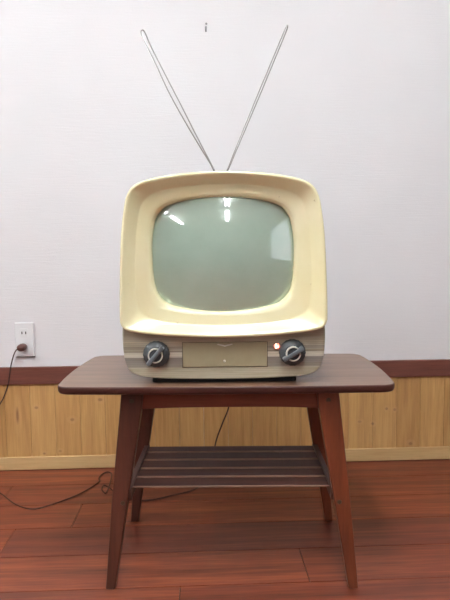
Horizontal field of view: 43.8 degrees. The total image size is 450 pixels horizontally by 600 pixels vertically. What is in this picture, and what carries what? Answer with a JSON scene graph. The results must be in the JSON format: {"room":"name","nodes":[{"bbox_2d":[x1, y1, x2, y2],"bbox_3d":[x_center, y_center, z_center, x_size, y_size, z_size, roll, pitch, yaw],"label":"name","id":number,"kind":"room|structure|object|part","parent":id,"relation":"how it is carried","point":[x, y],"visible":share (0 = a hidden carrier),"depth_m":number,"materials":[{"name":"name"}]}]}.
{"room":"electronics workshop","nodes":[
{"label":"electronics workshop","id":0,"kind":"room"},
{"bbox_2d":[0,0,449,439],"bbox_3d":[-0.636,-0.611,1.938,6.100,2.420,0.100,-1,5,-2],"label":"wall","id":1,"kind":"structure","parent":0,"point":[353,104],"depth_m":1.92,"materials":[{"name":"paint"}]},
{"bbox_2d":[14,322,34,356],"bbox_3d":[-0.696,0.139,1.944,0.066,0.121,0.010,-1,5,-2],"label":"wall outlet","id":2,"kind":"object","parent":1,"relation":"attached to","point":[24,332],"visible":0.9,"depth_m":1.94,"materials":[{"name":"white plastic"}]},
{"bbox_2d":[20,329,27,336],"bbox_3d":[-0.696,0.114,1.938,0.027,0.029,0.002,-1,5,-2],"label":"socket","id":3,"kind":"object","parent":2,"relation":"attached to","point":[23,332],"depth_m":1.94,"materials":[{"name":"white plastic"}]},
{"bbox_2d":[0,376,449,456],"bbox_3d":[-0.639,0.425,1.972,5.989,0.290,0.008,-1,5,-2],"label":"wainscoting","id":4,"kind":"structure","parent":1,"relation":"attached to","point":[36,419],"depth_m":2.00,"materials":[{"name":"brown wood"}]},
{"bbox_2d":[0,446,449,469],"bbox_3d":[-0.622,0.575,1.982,6.100,0.046,0.014,-1,5,-2],"label":"baseboard","id":5,"kind":"structure","parent":1,"relation":"attached to","point":[440,452],"depth_m":1.98,"materials":[{"name":"brown wood"}]},
{"bbox_2d":[0,359,449,384],"bbox_3d":[-0.625,0.263,1.955,6.100,0.060,0.015,-1,5,-2],"label":"trim","id":6,"kind":"structure","parent":1,"relation":"attached to","point":[423,367],"depth_m":1.99,"materials":[{"name":"brown wood"}]},
{"bbox_2d":[0,459,449,599],"bbox_3d":[-0.487,0.902,-1.270,6.300,0.050,6.757,-1,5,-2],"label":"floor","id":7,"kind":"structure","parent":0,"point":[220,543],"depth_m":1.48,"materials":[{"name":"brown wood"}]},
{"bbox_2d":[58,354,394,588],"bbox_3d":[0.005,0.405,1.422,0.763,0.470,0.389,-1,5,1],"label":"side table","id":8,"kind":"object","parent":7,"relation":"on","point":[323,465],"visible":0.81,"depth_m":1.27,"materials":[{"name":"brown wood"}]},
{"bbox_3d":[-0.227,0.429,1.276,0.099,0.452,0.040,-2,5,-13],"label":"leg","id":9,"kind":"part","parent":8,"relation":"part of","materials":[{"name":"brown wood"}]},
{"bbox_3d":[-0.218,0.430,1.418,0.014,0.026,0.298,-1,5,1],"label":"shelf rail","id":10,"kind":"part","parent":8,"relation":"part of","materials":[{"name":"brown wood"}]},
{"bbox_3d":[-0.223,0.404,1.568,0.092,0.452,0.041,-1,5,1],"label":"leg","id":11,"kind":"part","parent":8,"relation":"part of","materials":[{"name":"brown wood"}]},
{"bbox_2d":[120,25,326,381],"bbox_3d":[-0.006,-0.240,1.339,0.448,0.830,0.339,-1,5,0],"label":"television","id":12,"kind":"object","parent":8,"relation":"on","point":[223,275],"visible":1,"depth_m":1.22,"materials":[{"name":"beige plastic"}]},
{"bbox_2d":[0,343,228,509],"bbox_3d":[-0.437,0.313,1.773,0.956,0.602,0.303,0,5,8],"label":"power cord","id":13,"kind":"object","parent":12,"relation":"attached to","point":[21,347],"visible":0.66,"depth_m":1.77,"materials":[{"name":"brown plastic"}]},
{"bbox_3d":[-0.150,0.119,1.223,0.059,0.058,0.020,-1,5,0],"label":"control knob","id":14,"kind":"part","parent":12,"relation":"part of","materials":[{"name":"grey plastic"}]},
{"bbox_3d":[-0.002,0.113,1.249,0.447,0.123,0.032,-1,5,0],"label":"control panel","id":15,"kind":"part","parent":12,"relation":"part of","materials":[{"name":"beige plastic"}]},
{"bbox_2d":[273,342,279,349],"bbox_3d":[0.114,0.101,1.230,0.016,0.016,0.005,-1,5,0],"label":"lamp","id":16,"kind":"object","parent":12,"relation":"attached to","point":[276,345],"depth_m":1.23,"materials":[{"name":"red"}]},
{"bbox_3d":[0.147,0.115,1.223,0.059,0.058,0.020,-1,5,0],"label":"control knob","id":17,"kind":"part","parent":12,"relation":"part of","materials":[{"name":"grey plastic"}]},
{"bbox_3d":[0.256,0.400,1.562,0.092,0.452,0.041,-1,5,1],"label":"leg","id":18,"kind":"part","parent":8,"relation":"part of","materials":[{"name":"red wood"}]},
{"bbox_3d":[0.248,0.425,1.412,0.014,0.026,0.298,-1,5,1],"label":"shelf rail","id":19,"kind":"part","parent":8,"relation":"part of","materials":[{"name":"brown wood"}]},
{"bbox_3d":[0.253,0.425,1.270,0.099,0.452,0.040,1,5,14],"label":"leg","id":20,"kind":"part","parent":8,"relation":"part of","materials":[{"name":"red wood"}]}
]}

